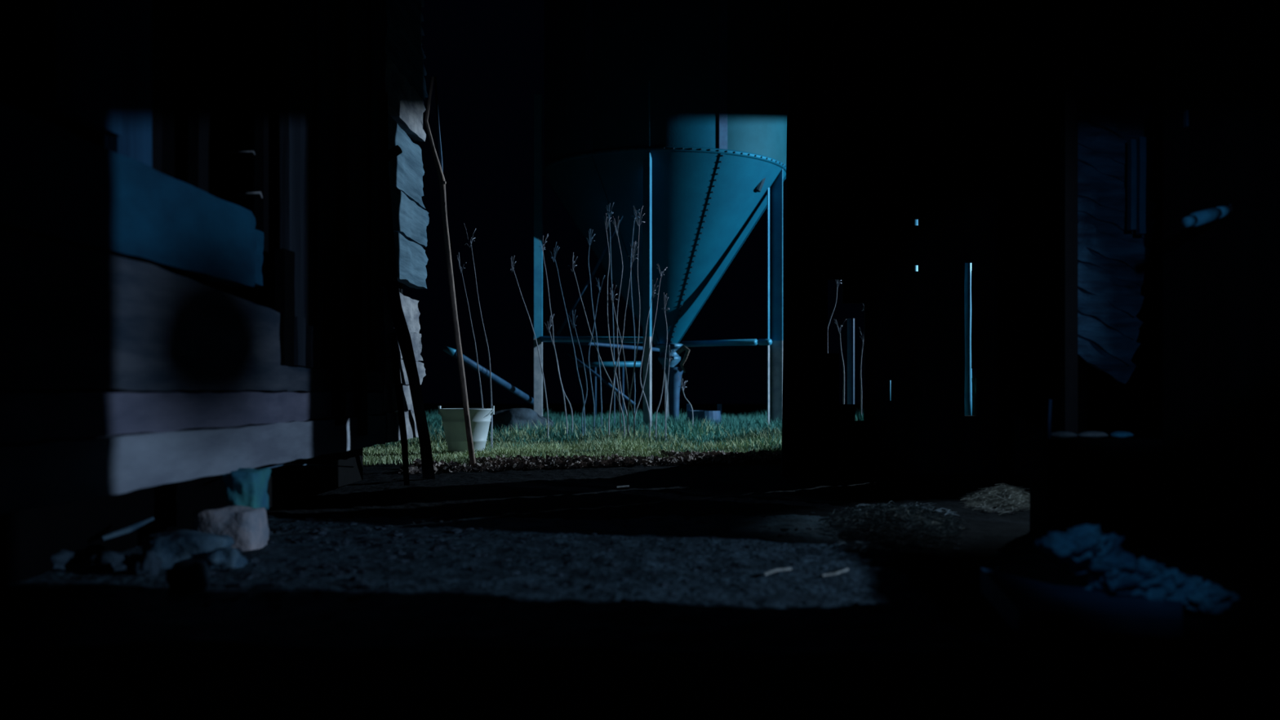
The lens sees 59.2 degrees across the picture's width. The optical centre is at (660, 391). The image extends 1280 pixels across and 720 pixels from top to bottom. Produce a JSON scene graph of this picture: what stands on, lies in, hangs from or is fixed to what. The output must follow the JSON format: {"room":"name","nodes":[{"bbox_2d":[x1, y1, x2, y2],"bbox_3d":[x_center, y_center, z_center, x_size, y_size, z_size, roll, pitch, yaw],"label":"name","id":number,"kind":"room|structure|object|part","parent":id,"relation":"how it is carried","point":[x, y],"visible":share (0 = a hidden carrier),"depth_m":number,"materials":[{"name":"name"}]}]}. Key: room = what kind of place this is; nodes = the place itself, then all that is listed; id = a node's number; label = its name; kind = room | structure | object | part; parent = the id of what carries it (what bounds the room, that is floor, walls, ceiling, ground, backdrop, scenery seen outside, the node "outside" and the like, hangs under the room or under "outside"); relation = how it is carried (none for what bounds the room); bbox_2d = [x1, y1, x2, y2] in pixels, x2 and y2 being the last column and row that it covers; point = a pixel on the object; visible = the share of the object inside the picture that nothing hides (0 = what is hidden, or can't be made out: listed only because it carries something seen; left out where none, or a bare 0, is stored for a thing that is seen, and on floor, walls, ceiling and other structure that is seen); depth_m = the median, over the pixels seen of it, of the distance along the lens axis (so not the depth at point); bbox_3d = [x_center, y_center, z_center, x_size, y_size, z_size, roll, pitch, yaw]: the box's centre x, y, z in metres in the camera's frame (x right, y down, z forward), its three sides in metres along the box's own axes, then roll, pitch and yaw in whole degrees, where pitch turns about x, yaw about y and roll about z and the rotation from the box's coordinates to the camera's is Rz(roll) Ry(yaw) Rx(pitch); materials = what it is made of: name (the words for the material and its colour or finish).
{"room":"barn interior","nodes":[
{"label":"barn interior","id":0,"kind":"room"},
{"bbox_2d":[0,403,1279,719],"bbox_3d":[0.000,0.426,19.250,28.000,0.055,41.500,0,0,0],"label":"ground","id":1,"kind":"structure","parent":0,"point":[744,644],"depth_m":2.11,"materials":[{"name":"soil"}]},
{"bbox_2d":[50,549,74,570],"bbox_3d":[-1.442,0.405,2.634,0.143,0.077,0.129,0,0,0],"label":"stone","id":2,"kind":"object","parent":1,"relation":"on","point":[61,560],"visible":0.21,"depth_m":2.62,"materials":[{"name":"grey stone"}]},
{"bbox_2d":[86,551,128,571],"bbox_3d":[-1.298,0.407,2.644,0.099,0.071,0.081,0,0,0],"label":"stone","id":3,"kind":"object","parent":1,"relation":"on","point":[102,561],"visible":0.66,"depth_m":2.62,"materials":[{"name":"grey stone"}]},
{"bbox_2d":[101,516,154,540],"bbox_3d":[-1.323,0.340,2.801,0.016,0.048,0.131,0,0,40],"label":"stick","id":4,"kind":"object","parent":1,"relation":"on","point":[129,529],"visible":1,"depth_m":2.79,"materials":[{"name":"wood"}]},
{"bbox_2d":[127,550,162,576],"bbox_3d":[-1.184,0.406,2.575,0.075,0.087,0.064,0,0,0],"label":"stone","id":5,"kind":"object","parent":1,"relation":"on","point":[147,562],"visible":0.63,"depth_m":2.56,"materials":[{"name":"grey stone"}]},
{"bbox_2d":[141,529,234,568],"bbox_3d":[-1.141,0.391,2.722,0.218,0.110,0.157,0,0,-17],"label":"stone slab","id":6,"kind":"object","parent":1,"relation":"on","point":[177,546],"visible":0.46,"depth_m":2.66,"materials":[{"name":"grey stone"}]},
{"bbox_2d":[165,560,211,595],"bbox_3d":[-0.996,0.406,2.379,0.082,0.096,0.068,0,0,0],"label":"stone","id":7,"kind":"object","parent":1,"relation":"on","point":[188,577],"visible":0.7,"depth_m":2.35,"materials":[{"name":"grey stone"}]},
{"bbox_2d":[0,0,429,586],"bbox_3d":[-2.950,-1.278,3.325,3.905,3.385,4.751,0,0,0],"label":"wall","id":8,"kind":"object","parent":1,"relation":"on","point":[194,258],"visible":0.93,"depth_m":3.10,"materials":[{"name":"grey wood"}]},
{"bbox_2d":[202,544,248,569],"bbox_3d":[-1.050,0.403,2.685,0.113,0.079,0.106,0,0,0],"label":"lump","id":9,"kind":"object","parent":1,"relation":"on","point":[227,557],"visible":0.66,"depth_m":2.66,"materials":[{"name":"grey stone"}]},
{"bbox_2d":[192,505,269,551],"bbox_3d":[-1.160,0.379,3.040,0.174,0.145,0.140,0,0,0],"label":"foundation stone","id":10,"kind":"object","parent":1,"relation":"on","point":[248,527],"visible":0.61,"depth_m":2.98,"materials":[{"name":"grey stone"}]},
{"bbox_2d":[220,467,271,509],"bbox_3d":[-1.155,0.275,3.123,0.114,0.130,0.134,0,0,0],"label":"foundation stone","id":11,"kind":"object","parent":10,"relation":"on","point":[244,486],"visible":0.75,"depth_m":3.07,"materials":[{"name":"stone"}]},
{"bbox_2d":[266,462,353,468],"bbox_3d":[-1.272,0.276,3.999,0.068,0.068,1.201,0,0,-1],"label":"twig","id":12,"kind":"object","parent":1,"relation":"on","point":[286,464],"visible":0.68,"depth_m":4.15,"materials":[{"name":"brown wood"}]},
{"bbox_2d":[391,333,409,485],"bbox_3d":[-1.145,0.084,4.975,0.031,0.676,0.231,0,0,3],"label":"leaning board","id":13,"kind":"object","parent":1,"relation":"on","point":[397,382],"visible":1,"depth_m":4.97,"materials":[{"name":"black wood"}]},
{"bbox_2d":[382,92,435,479],"bbox_3d":[-1.152,-0.419,5.198,0.112,1.704,0.845,0,0,4],"label":"leaning board","id":14,"kind":"object","parent":1,"relation":"on","point":[389,279],"visible":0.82,"depth_m":4.99,"materials":[{"name":"black wood"}]},
{"bbox_2d":[423,76,475,466],"bbox_3d":[-1.131,-0.623,6.003,0.113,2.098,0.406,0,0,23],"label":"bare branch","id":15,"kind":"object","parent":1,"relation":"on","point":[438,162],"visible":0.98,"depth_m":5.97,"materials":[{"name":"brown wood"}]},
{"bbox_2d":[438,405,494,453],"bbox_3d":[-1.283,0.256,7.450,0.366,0.327,0.357,0,0,0],"label":"bucket","id":16,"kind":"object","parent":1,"relation":"on","point":[452,419],"visible":0.76,"depth_m":7.33,"materials":[{"name":"white plastic"}]},
{"bbox_2d":[457,222,493,450],"bbox_3d":[-1.269,-0.360,7.645,0.288,1.560,0.144,0,0,10],"label":"weed","id":17,"kind":"object","parent":1,"relation":"on","point":[491,434],"visible":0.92,"depth_m":7.60,"materials":[{"name":"brown plant"}]},
{"bbox_2d":[488,408,554,434],"bbox_3d":[-1.375,0.311,10.204,0.714,0.330,0.685,0,0,-42],"label":"boulder","id":18,"kind":"object","parent":1,"relation":"on","point":[516,415],"visible":0.38,"depth_m":9.98,"materials":[{"name":"stone"}]},
{"bbox_2d":[510,256,548,437],"bbox_3d":[-1.073,-0.346,9.210,0.320,1.532,0.052,0,0,0],"label":"weed","id":19,"kind":"object","parent":1,"relation":"on","point":[511,256],"visible":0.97,"depth_m":9.20,"materials":[{"name":"brown plant"}]},
{"bbox_2d":[537,233,573,436],"bbox_3d":[-0.882,-0.451,9.464,0.288,1.744,0.154,0,0,0],"label":"weed","id":20,"kind":"object","parent":1,"relation":"on","point":[543,246],"visible":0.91,"depth_m":9.40,"materials":[{"name":"brown plant"}]},
{"bbox_2d":[549,241,604,436],"bbox_3d":[-0.627,-0.409,9.382,0.563,1.659,0.314,0,0,-43],"label":"weed","id":21,"kind":"object","parent":1,"relation":"on","point":[584,401],"visible":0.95,"depth_m":9.30,"materials":[{"name":"brown plant"}]},
{"bbox_2d":[400,452,777,474],"bbox_3d":[-0.340,0.406,6.611,2.490,0.060,0.753,0,0,-25],"label":"stems","id":22,"kind":"object","parent":1,"relation":"on","point":[527,468],"visible":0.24,"depth_m":6.32,"materials":[{"name":"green plant"}]},
{"bbox_2d":[398,448,781,473],"bbox_3d":[-0.350,0.397,6.619,2.490,0.070,0.744,0,0,-25],"label":"dead leaves","id":23,"kind":"object","parent":1,"relation":"on","point":[531,462],"visible":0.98,"depth_m":6.43,"materials":[{"name":"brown plant"}]},
{"bbox_2d":[568,213,637,436],"bbox_3d":[-0.437,-0.495,8.920,0.573,1.831,0.239,0,0,11],"label":"weed","id":24,"kind":"object","parent":1,"relation":"on","point":[633,256],"visible":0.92,"depth_m":8.90,"materials":[{"name":"brown plant"}]},
{"bbox_2d":[577,361,640,417],"bbox_3d":[-0.632,0.023,13.900,0.784,0.795,0.067,0,0,0],"label":"trestle","id":25,"kind":"object","parent":1,"relation":"on","point":[593,364],"visible":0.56,"depth_m":13.88,"materials":[{"name":"blue metal"}]},
{"bbox_3d":[-0.802,0.043,13.900,0.022,0.755,0.022,0,0,23],"label":"leg","id":26,"kind":"part","parent":25,"relation":"part of","materials":[{"name":"blue metal"}]},
{"bbox_3d":[-0.632,-0.338,13.900,0.784,0.074,0.067,0,0,0],"label":"rail","id":27,"kind":"part","parent":25,"relation":"part of","materials":[{"name":"blue metal"}]},
{"bbox_3d":[-0.461,0.043,13.900,0.022,0.755,0.022,0,0,-23],"label":"leg","id":28,"kind":"part","parent":25,"relation":"part of","materials":[{"name":"blue metal"}]},
{"bbox_2d":[363,406,863,466],"bbox_3d":[-0.857,0.309,10.399,7.290,0.296,8.532,0,0,0],"label":"grass","id":29,"kind":"structure","parent":1,"relation":"on","point":[733,434],"depth_m":8.55,"materials":[{"name":"green plant"}]},
{"bbox_2d":[586,202,639,426],"bbox_3d":[-0.437,-0.656,10.277,0.500,2.152,0.130,0,0,-11],"label":"weed","id":30,"kind":"object","parent":1,"relation":"on","point":[609,217],"visible":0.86,"depth_m":10.29,"materials":[{"name":"brown plant"}]},
{"bbox_2d":[617,484,629,488],"bbox_3d":[-0.163,0.412,4.900,0.054,0.012,0.008,0,0,0],"label":"stem","id":31,"kind":"object","parent":1,"relation":"on","point":[626,486],"visible":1,"depth_m":4.90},
{"bbox_2d":[609,205,667,438],"bbox_3d":[-0.167,-0.510,8.750,0.464,1.860,0.136,0,0,-19],"label":"weed","id":32,"kind":"object","parent":1,"relation":"on","point":[628,394],"visible":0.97,"depth_m":8.70,"materials":[{"name":"plant"}]},
{"bbox_2d":[640,280,675,440],"bbox_3d":[-0.009,-0.242,9.005,0.281,1.324,0.152,0,0,-30],"label":"weed","id":33,"kind":"object","parent":1,"relation":"on","point":[652,280],"visible":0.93,"depth_m":9.00,"materials":[{"name":"plant"}]},
{"bbox_2d":[533,0,788,426],"bbox_3d":[0.033,-3.380,12.114,2.701,7.600,2.684,0,0,0],"label":"silo","id":34,"kind":"object","parent":1,"relation":"on","point":[675,109],"visible":0.92,"depth_m":11.18,"materials":[{"name":"metal"}]},
{"bbox_2d":[443,346,533,405],"bbox_3d":[-1.515,-0.114,10.582,0.126,0.553,2.110,0,0,16],"label":"tube","id":35,"kind":"object","parent":34,"relation":"attached to","point":[451,351],"visible":0.74,"depth_m":10.35,"materials":[{"name":"blue metal"}]},
{"bbox_3d":[-1.218,-1.755,11.301,0.113,2.450,0.042,0,0,-44],"label":"leg","id":36,"kind":"part","parent":34,"relation":"part of","materials":[{"name":"metal"}]},
{"bbox_3d":[-0.134,-1.755,10.846,0.091,2.450,0.056,0,0,23],"label":"leg","id":37,"kind":"part","parent":34,"relation":"part of","materials":[{"name":"metal"}]},
{"bbox_3d":[0.490,-4.750,12.416,1.526,4.859,2.600,0,0,-36],"label":"tank","id":38,"kind":"part","parent":34,"relation":"part of","materials":[{"name":"blue metal"}]},
{"bbox_3d":[1.184,-1.755,11.665,0.163,2.450,0.079,0,0,0],"label":"leg","id":39,"kind":"part","parent":34,"relation":"part of","materials":[{"name":"metal"}]},
{"bbox_2d":[677,374,693,425],"bbox_3d":[0.223,0.135,10.011,0.127,0.570,0.066,0,0,-15],"label":"weed","id":40,"kind":"object","parent":1,"relation":"on","point":[683,387],"visible":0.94,"depth_m":10.00,"materials":[{"name":"plant"}]},
{"bbox_3d":[0.243,0.187,10.000,0.097,0.466,0.014,0,0,0],"label":"stem","id":41,"kind":"part","parent":40,"relation":"part of","materials":[{"name":"plant"}]},
{"bbox_2d":[686,404,721,425],"bbox_3d":[0.425,0.270,11.000,0.342,0.301,0.340,0,0,0],"label":"tub","id":42,"kind":"object","parent":1,"relation":"on","point":[697,414],"visible":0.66,"depth_m":10.87,"materials":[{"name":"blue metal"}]},
{"bbox_2d":[763,567,791,576],"bbox_3d":[0.266,0.411,2.578,0.084,0.012,0.013,0,0,-37],"label":"stem","id":43,"kind":"object","parent":1,"relation":"on","point":[787,568],"visible":1,"depth_m":2.58,"materials":[{"name":"beige plant"}]},
{"bbox_2d":[821,568,848,577],"bbox_3d":[0.400,0.413,2.574,0.084,0.012,0.008,0,0,-37],"label":"stem","id":44,"kind":"object","parent":1,"relation":"on","point":[846,569],"visible":1,"depth_m":2.57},
{"bbox_2d":[827,280,863,420],"bbox_3d":[1.309,-0.234,7.883,0.147,1.308,0.353,0,0,-35],"label":"weed","id":45,"kind":"object","parent":1,"relation":"on","point":[837,282],"visible":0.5,"depth_m":7.90,"materials":[{"name":"brown plant"}]},
{"bbox_2d":[847,318,854,404],"bbox_3d":[1.387,-0.057,8.200,0.055,0.953,0.055,0,0,0],"label":"fence post","id":46,"kind":"object","parent":1,"relation":"on","point":[851,322],"visible":0.66,"depth_m":8.18,"materials":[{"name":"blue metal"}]},
{"bbox_2d":[855,408,863,420],"bbox_3d":[1.227,0.257,6.894,0.172,0.328,0.251,0,0,0],"label":"grass tuft","id":47,"kind":"object","parent":1,"relation":"on","point":[857,411],"visible":0.05,"depth_m":6.93,"materials":[{"name":"green plant"}]},
{"bbox_2d":[815,500,968,556],"bbox_3d":[0.722,0.397,3.532,0.483,0.066,1.390,0,0,14],"label":"heap","id":48,"kind":"object","parent":1,"relation":"on","point":[848,533],"visible":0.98,"depth_m":3.37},
{"bbox_2d":[835,508,964,552],"bbox_3d":[0.713,0.395,3.425,0.386,0.058,0.991,0,0,22],"label":"straws","id":49,"kind":"object","parent":1,"relation":"on","point":[917,516],"visible":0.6,"depth_m":3.29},
{"bbox_2d":[914,219,918,271],"bbox_3d":[2.084,-0.604,9.300,0.081,2.047,0.081,0,0,0],"label":"fence post","id":50,"kind":"object","parent":1,"relation":"on","point":[916,223],"visible":0.02,"depth_m":9.27,"materials":[{"name":"silver metal"}]},
{"bbox_2d":[964,262,972,415],"bbox_3d":[2.584,-0.475,9.500,0.087,1.512,0.085,0,0,0],"label":"fence post","id":51,"kind":"object","parent":1,"relation":"on","point":[967,283],"visible":0.52,"depth_m":9.47,"materials":[{"name":"grey metal"}]},
{"bbox_2d":[781,0,1163,475],"bbox_3d":[3.004,-1.394,6.929,4.738,3.672,2.141,0,0,0],"label":"wall","id":52,"kind":"structure","parent":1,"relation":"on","point":[944,115],"depth_m":5.88,"materials":[{"name":"black wood"}]},
{"bbox_3d":[0.741,-1.371,5.905,0.211,3.621,0.052,0,0,0],"label":"corner post","id":53,"kind":"part","parent":52,"relation":"part of","materials":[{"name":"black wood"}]},
{"bbox_2d":[971,370,976,415],"bbox_3d":[1.934,0.070,6.897,0.052,0.395,0.052,0,0,0],"label":"grass tuft","id":54,"kind":"object","parent":1,"relation":"on","point":[974,390],"visible":0.27,"depth_m":6.89,"materials":[{"name":"green plant"}]},
{"bbox_2d":[959,483,1030,515],"bbox_3d":[1.310,0.388,4.305,0.333,0.078,0.961,0,0,16],"label":"heap","id":55,"kind":"object","parent":1,"relation":"on","point":[1008,497],"visible":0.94,"depth_m":4.14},
{"bbox_2d":[980,567,1182,638],"bbox_3d":[0.805,0.409,2.134,0.380,0.100,0.242,0,0,15],"label":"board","id":56,"kind":"object","parent":1,"relation":"on","point":[1025,604],"visible":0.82,"depth_m":2.08,"materials":[{"name":"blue wood"}]},
{"bbox_2d":[1060,69,1156,437],"bbox_3d":[1.483,-0.327,3.726,0.351,1.495,0.142,0,0,-2],"label":"slatted panel","id":57,"kind":"object","parent":1,"relation":"on","point":[1107,153],"visible":1,"depth_m":3.74,"materials":[{"name":"black wood"}]},
{"bbox_3d":[1.332,-0.302,3.670,0.042,1.443,0.040,0,0,0],"label":"post","id":58,"kind":"part","parent":57,"relation":"part of","materials":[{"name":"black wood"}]},
{"bbox_2d":[1033,524,1239,614],"bbox_3d":[0.918,0.342,2.198,0.382,0.176,0.204,0,0,0],"label":"pile","id":59,"kind":"object","parent":1,"relation":"on","point":[1113,571],"visible":0.97,"depth_m":2.14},
{"bbox_2d":[1163,0,1279,572],"bbox_3d":[1.515,-1.070,0.930,0.030,3.020,4.860,0,0,0],"label":"wall","id":60,"kind":"structure","parent":1,"relation":"on","point":[1221,58],"depth_m":3.02,"materials":[{"name":"black wood"}]},
{"bbox_2d":[1181,204,1232,226],"bbox_3d":[1.516,-0.484,2.967,0.361,0.120,0.036,0,0,-22],"label":"handle","id":61,"kind":"object","parent":60,"relation":"attached to","point":[1212,214],"visible":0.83,"depth_m":2.91,"materials":[{"name":"blue paint"}]},
{"bbox_3d":[1.515,0.258,2.431,0.030,0.365,0.622,0,0,0],"label":"sill","id":62,"kind":"part","parent":60,"relation":"part of","materials":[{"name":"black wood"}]},
{"bbox_3d":[1.280,0.289,3.320,0.332,0.304,0.162,0,0,0],"label":"block","id":63,"kind":"object","parent":1,"relation":"on","visible":0},
{"bbox_2d":[1048,399,1052,439],"bbox_3d":[1.135,0.080,3.280,0.013,0.115,0.010,0,0,0],"label":"peg","id":64,"kind":"object","parent":63,"relation":"on","point":[1050,407],"visible":1,"depth_m":3.28,"materials":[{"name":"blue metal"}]},
{"bbox_2d":[1051,431,1077,438],"bbox_3d":[1.181,0.126,3.301,0.072,0.021,0.061,0,0,-27],"label":"pebble","id":65,"kind":"object","parent":63,"relation":"on","point":[1060,434],"visible":0.97,"depth_m":3.28,"materials":[{"name":"grey stone"}]},
{"bbox_2d":[1077,431,1108,438],"bbox_3d":[1.268,0.126,3.300,0.088,0.022,0.060,0,0,0],"label":"pebble","id":66,"kind":"object","parent":63,"relation":"on","point":[1088,434],"visible":1,"depth_m":3.28,"materials":[{"name":"grey stone"}]},
{"bbox_2d":[1110,431,1133,438],"bbox_3d":[1.351,0.126,3.300,0.063,0.022,0.061,0,0,0],"label":"pebble","id":67,"kind":"object","parent":63,"relation":"on","point":[1118,434],"visible":1,"depth_m":3.28,"materials":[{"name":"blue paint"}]}
]}

